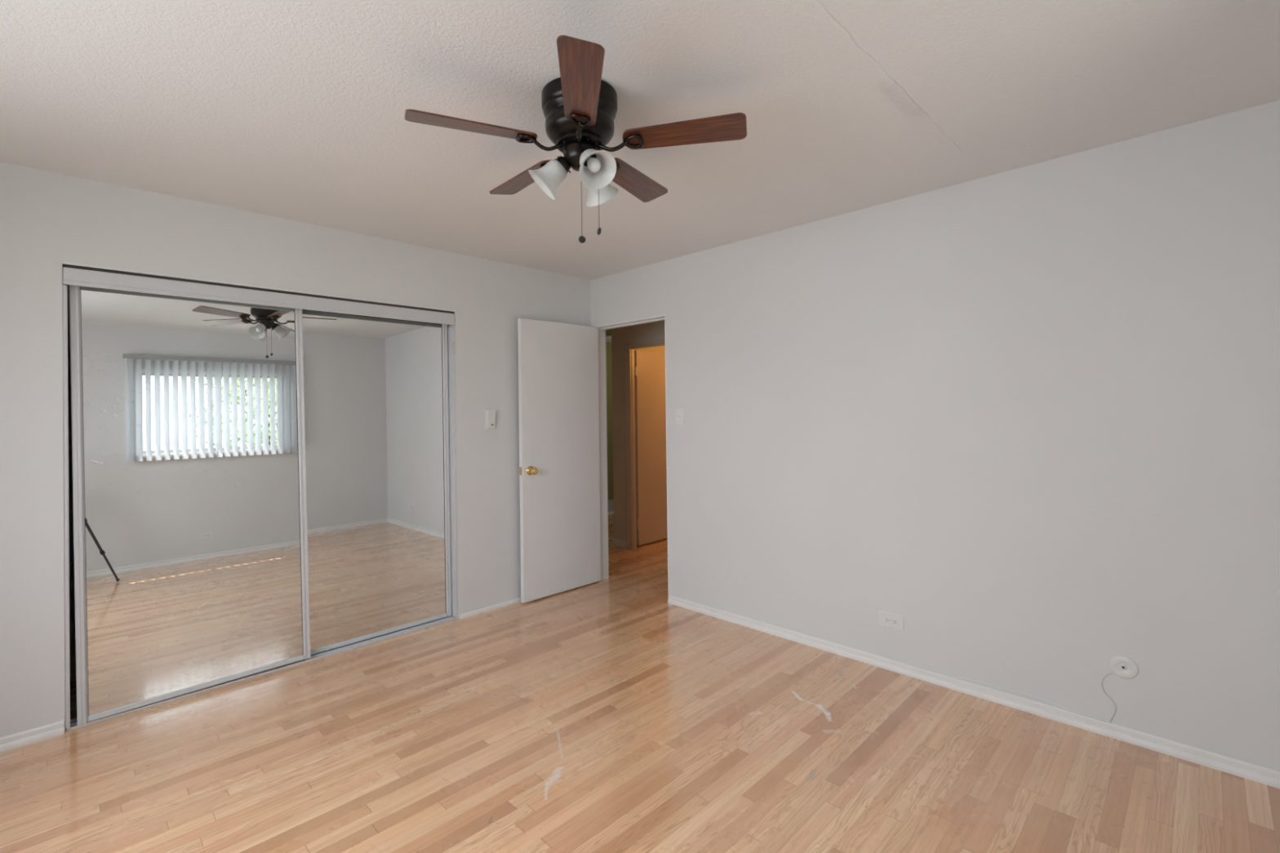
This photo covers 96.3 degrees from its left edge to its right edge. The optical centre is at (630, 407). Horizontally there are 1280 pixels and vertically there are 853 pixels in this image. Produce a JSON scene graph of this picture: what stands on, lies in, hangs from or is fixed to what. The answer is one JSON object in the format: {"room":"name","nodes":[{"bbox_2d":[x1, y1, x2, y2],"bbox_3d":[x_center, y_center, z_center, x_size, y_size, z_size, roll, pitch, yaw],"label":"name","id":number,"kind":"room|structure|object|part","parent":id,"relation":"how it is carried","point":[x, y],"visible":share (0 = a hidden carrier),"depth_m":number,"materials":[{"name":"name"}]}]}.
{"room":"empty bedroom","nodes":[
{"label":"empty bedroom","id":0,"kind":"room"},
{"bbox_2d":[62,266,75,677],"bbox_3d":[-2.174,0.197,3.449,2.420,2.440,0.690,0,-1,-45],"label":"door frame","id":1,"kind":"structure","parent":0,"point":[72,598],"depth_m":3.03,"materials":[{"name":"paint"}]},
{"bbox_2d":[0,161,591,737],"bbox_3d":[-1.750,0.191,3.307,4.160,2.440,0.110,0,-1,-45],"label":"wall","id":2,"kind":"structure","parent":0,"point":[48,220],"depth_m":2.75,"materials":[{"name":"paint"}]},
{"bbox_2d":[0,720,64,752],"bbox_3d":[-2.772,1.390,2.177,0.886,0.053,0.017,0,-1,-45],"label":"baseboard","id":3,"kind":"structure","parent":2,"relation":"attached to","point":[44,732],"depth_m":2.42,"materials":[{"name":"paint"}]},
{"bbox_2d":[62,284,70,728],"bbox_3d":[-2.504,0.433,2.546,0.014,1.941,0.098,0,-1,-45],"label":"channel","id":4,"kind":"object","parent":2,"relation":"attached to","point":[64,286],"visible":0.98,"depth_m":2.51,"materials":[{"name":"metal"}]},
{"bbox_2d":[62,262,455,324],"bbox_3d":[-1.863,-0.593,3.202,1.860,0.098,0.117,0,-1,-45],"label":"header track","id":5,"kind":"object","parent":2,"relation":"attached to","point":[73,273],"visible":1,"depth_m":2.96,"materials":[{"name":"metal"}]},
{"bbox_2d":[447,325,457,617],"bbox_3d":[-1.198,0.425,3.846,0.016,1.941,0.098,0,-1,-45],"label":"channel","id":6,"kind":"object","parent":2,"relation":"attached to","point":[451,330],"visible":0.92,"depth_m":3.83,"materials":[{"name":"metal"}]},
{"bbox_2d":[485,409,495,429],"bbox_3d":[-0.971,0.084,3.988,0.066,0.131,0.026,0,-1,-45],"label":"wall control","id":7,"kind":"object","parent":2,"relation":"attached to","point":[490,414],"visible":1,"depth_m":3.98,"materials":[{"name":"white plastic"}]},
{"bbox_2d":[461,597,520,618],"bbox_3d":[-0.707,1.390,4.236,1.180,0.026,0.010,0,-1,-45],"label":"baseboard","id":8,"kind":"structure","parent":2,"relation":"attached to","point":[517,600],"depth_m":3.97,"materials":[{"name":"paint"}]},
{"bbox_2d":[605,342,613,499],"bbox_3d":[-0.159,0.198,7.563,4.300,2.440,2.300,0,-1,-45],"label":"wall","id":9,"kind":"structure","parent":0,"point":[608,345],"depth_m":8.88,"materials":[{"name":"paint"}]},
{"bbox_2d":[605,328,611,336],"bbox_3d":[-0.535,-0.887,5.672,0.910,0.285,0.120,0,-1,-45],"label":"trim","id":10,"kind":"structure","parent":9,"relation":"attached to","point":[608,332],"depth_m":5.91,"materials":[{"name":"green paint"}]},
{"bbox_2d":[607,498,613,511],"bbox_3d":[-0.581,1.424,7.994,4.100,0.006,0.860,0,-1,-45],"label":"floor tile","id":11,"kind":"structure","parent":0,"point":[611,502],"depth_m":8.35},
{"bbox_2d":[611,320,665,541],"bbox_3d":[1.879,0.163,6.195,3.340,2.440,2.485,0,-1,-45],"label":"wall","id":12,"kind":"structure","parent":0,"point":[651,331],"depth_m":5.82,"materials":[{"name":"paint"}]},
{"bbox_2d":[612,537,626,547],"bbox_3d":[-0.106,1.375,5.815,0.020,0.062,0.206,0,-1,-45],"label":"baseboard","id":13,"kind":"structure","parent":12,"relation":"attached to","point":[617,542],"depth_m":5.82,"materials":[{"name":"paint"}]},
{"bbox_2d":[623,339,664,548],"bbox_3d":[0.300,0.381,5.445,0.078,2.035,0.915,0,-1,-45],"label":"door frame","id":14,"kind":"structure","parent":12,"relation":"attached to","point":[628,349],"depth_m":5.72,"materials":[{"name":"paint"}]},
{"bbox_3d":[-0.022,0.387,5.727,0.018,2.035,0.060,0,-1,-45],"label":"casing","id":15,"kind":"part","parent":14,"relation":"part of","materials":[{"name":"paint"}]},
{"bbox_3d":[0.266,-0.619,5.431,0.018,0.035,0.915,0,-1,-45],"label":"head casing","id":16,"kind":"part","parent":14,"relation":"part of","materials":[{"name":"paint"}]},
{"bbox_2d":[634,350,667,546],"bbox_3d":[0.328,0.405,6.025,0.099,1.970,0.762,-1,-1,42],"label":"door","id":17,"kind":"structure","parent":12,"relation":"in","point":[649,366],"depth_m":5.92,"materials":[{"name":"paint"}]},
{"bbox_2d":[0,0,1279,342],"bbox_3d":[-0.288,-1.089,4.779,8.600,0.100,8.500,0,-1,-45],"label":"ceiling","id":18,"kind":"structure","parent":0,"point":[290,109],"depth_m":1.95,"materials":[{"name":"white paint"}]},
{"bbox_2d":[404,35,746,243],"bbox_3d":[-0.185,-0.808,1.975,1.077,0.502,1.047,0,-1,-45],"label":"ceiling fan","id":19,"kind":"object","parent":18,"relation":"hanging from","point":[580,108],"visible":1,"depth_m":1.87,"materials":[{"name":"brown wood"}]},
{"bbox_3d":[-0.493,-0.886,1.809,0.404,0.006,0.120,-1,12,-23],"label":"blade","id":20,"kind":"part","parent":19,"relation":"part of","materials":[{"name":"brown wood"}]},
{"bbox_3d":[-0.401,-0.884,2.212,0.120,0.006,0.404,-16,10,-40],"label":"blade","id":21,"kind":"part","parent":19,"relation":"part of","materials":[{"name":"brown wood"}]},
{"bbox_3d":[-0.287,-0.775,1.946,0.127,0.130,0.127,0,-1,-45],"label":"lamp shade","id":22,"kind":"part","parent":19,"relation":"part of","materials":[{"name":"white glass"}]},
{"bbox_2d":[555,155,570,173],"bbox_3d":[-0.232,-0.828,1.947,0.062,0.063,0.062,0,-1,-45],"label":"socket","id":23,"kind":"object","parent":19,"relation":"attached to","point":[562,164],"depth_m":1.92,"materials":[{"name":"black metal"}]},
{"bbox_3d":[-0.138,-0.892,1.596,0.120,0.006,0.404,11,-1,-5],"label":"blade","id":24,"kind":"part","parent":19,"relation":"part of","materials":[{"name":"brown wood"}]},
{"bbox_3d":[-0.165,-0.695,1.943,0.003,0.229,0.003,-1,0,-15],"label":"pull chain","id":25,"kind":"part","parent":19,"relation":"part of","materials":[{"name":"grey metal"}]},
{"bbox_2d":[579,148,596,166],"bbox_3d":[-0.144,-0.829,1.895,0.065,0.063,0.062,0,-1,-45],"label":"socket","id":26,"kind":"object","parent":19,"relation":"attached to","point":[583,152],"depth_m":1.87,"materials":[{"name":"glass"}]},
{"bbox_3d":[-0.124,-0.795,1.864,0.044,0.065,0.065,0,-1,-45],"label":"light bulb","id":27,"kind":"part","parent":19,"relation":"part of","materials":[{"name":"white glass"}]},
{"bbox_3d":[-0.117,-0.777,1.846,0.124,0.130,0.130,0,-1,-45],"label":"lamp shade","id":28,"kind":"part","parent":19,"relation":"part of","materials":[{"name":"white glass"}]},
{"bbox_3d":[-0.107,-0.722,1.946,0.003,0.226,0.003,-1,0,15],"label":"pull chain","id":29,"kind":"part","parent":19,"relation":"part of","materials":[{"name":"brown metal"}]},
{"bbox_3d":[-0.116,-0.776,2.046,0.130,0.130,0.124,0,-1,-45],"label":"lamp shade","id":30,"kind":"part","parent":19,"relation":"part of","materials":[{"name":"white glass"}]},
{"bbox_3d":[0.011,-0.889,2.249,0.120,0.006,0.404,-15,-7,30],"label":"blade","id":31,"kind":"part","parent":19,"relation":"part of","materials":[{"name":"brown wood"}]},
{"bbox_3d":[0.173,-0.894,1.869,0.404,0.006,0.120,-1,-12,13],"label":"blade","id":32,"kind":"part","parent":19,"relation":"part of","materials":[{"name":"brown wood"}]},
{"bbox_2d":[0,514,1279,852],"bbox_3d":[-0.256,1.451,4.762,8.600,0.100,8.500,0,-1,-45],"label":"floor","id":33,"kind":"structure","parent":0,"point":[610,715],"depth_m":2.23,"materials":[{"name":"brown wood"}]},
{"bbox_2d":[66,615,457,731],"bbox_3d":[-1.839,1.406,3.191,1.856,0.010,0.094,0,-1,-45],"label":"floor track","id":34,"kind":"object","parent":33,"relation":"on","point":[73,722],"visible":0.48,"depth_m":3.18,"materials":[{"name":"metal"}]},
{"bbox_2d":[68,284,311,725],"bbox_3d":[-2.144,0.405,2.876,0.935,1.984,0.023,-1,-1,-45],"label":"mirrored closet door","id":35,"kind":"structure","parent":34,"relation":"on","point":[191,550],"depth_m":2.82,"materials":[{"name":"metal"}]},
{"bbox_3d":[-2.112,1.384,2.862,0.863,0.024,0.022,-1,-1,-45],"label":"rail","id":36,"kind":"part","parent":35,"relation":"part of","materials":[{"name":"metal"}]},
{"bbox_2d":[302,309,451,654],"bbox_3d":[-1.550,0.408,3.527,0.932,1.978,0.024,0,-1,-45],"label":"mirrored closet door","id":37,"kind":"structure","parent":34,"relation":"on","point":[376,411],"depth_m":3.51,"materials":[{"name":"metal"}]},
{"bbox_3d":[-1.532,1.385,3.515,0.860,0.024,0.022,0,-1,-45],"label":"rail","id":38,"kind":"part","parent":37,"relation":"part of","materials":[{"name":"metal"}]},
{"bbox_2d":[590,100,1279,772],"bbox_3d":[1.177,0.152,3.243,0.100,2.440,4.110,0,-1,-45],"label":"wall","id":39,"kind":"structure","parent":0,"point":[1028,418],"depth_m":2.59,"materials":[{"name":"paint"}]},
{"bbox_2d":[517,317,600,603],"bbox_3d":[-0.500,0.374,4.332,0.762,2.030,0.112,0,-1,-45],"label":"door","id":40,"kind":"structure","parent":39,"relation":"in","point":[558,402],"depth_m":4.31,"materials":[{"name":"paint"}]},
{"bbox_3d":[-0.697,0.454,4.104,0.066,0.066,0.066,0,-1,-45],"label":"knob","id":41,"kind":"part","parent":40,"relation":"part of","materials":[{"name":"gold metal"}]},
{"bbox_2d":[595,314,669,595],"bbox_3d":[0.034,0.367,4.393,0.108,2.055,0.760,0,-1,-45],"label":"door frame","id":42,"kind":"structure","parent":39,"relation":"attached to","point":[602,329],"depth_m":4.65,"materials":[{"name":"paint"}]},
{"bbox_2d":[675,408,684,425],"bbox_3d":[0.343,0.066,3.998,0.016,0.112,0.072,0,-1,-45],"label":"light switch","id":43,"kind":"object","parent":39,"relation":"attached to","point":[679,412],"visible":1,"depth_m":4.00,"materials":[{"name":"white plastic"}]},
{"bbox_2d":[878,610,903,631],"bbox_3d":[1.359,1.113,2.989,0.009,0.078,0.127,0,-1,-45],"label":"power outlet","id":44,"kind":"object","parent":39,"relation":"attached to","point":[887,620],"visible":1,"depth_m":2.99,"materials":[{"name":"white plastic"}]},
{"bbox_2d":[884,617,888,623],"bbox_3d":[1.343,1.113,3.001,0.004,0.033,0.023,0,-1,-45],"label":"socket","id":45,"kind":"object","parent":44,"relation":"attached to","point":[886,619],"depth_m":3.00,"materials":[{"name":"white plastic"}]},
{"bbox_2d":[892,618,897,625],"bbox_3d":[1.371,1.112,2.973,0.004,0.033,0.023,0,-1,-45],"label":"socket","id":46,"kind":"object","parent":44,"relation":"attached to","point":[894,620],"depth_m":2.97,"materials":[{"name":"white plastic"}]},
{"bbox_2d":[667,595,1279,788],"bbox_3d":[1.398,1.341,2.946,0.017,0.053,3.190,0,-1,-45],"label":"baseboard","id":47,"kind":"structure","parent":39,"relation":"attached to","point":[1269,777],"depth_m":2.57,"materials":[{"name":"paint"}]},
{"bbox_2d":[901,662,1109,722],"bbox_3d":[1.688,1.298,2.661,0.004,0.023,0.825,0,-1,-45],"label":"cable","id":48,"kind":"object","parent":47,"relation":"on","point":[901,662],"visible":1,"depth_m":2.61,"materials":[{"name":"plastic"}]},
{"bbox_2d":[1108,654,1138,679],"bbox_3d":[2.009,1.059,2.334,0.010,0.095,0.095,0,-1,-45],"label":"cable plate","id":49,"kind":"object","parent":39,"relation":"attached to","point":[1122,666],"visible":1,"depth_m":2.33,"materials":[{"name":"white plastic"}]},
{"bbox_2d":[1101,673,1116,722],"bbox_3d":[1.978,1.197,2.368,0.004,0.207,0.046,0,-1,-45],"label":"cable","id":50,"kind":"object","parent":49,"relation":"hanging from","point":[1109,673],"visible":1,"depth_m":2.36,"materials":[{"name":"plastic"}]}
]}

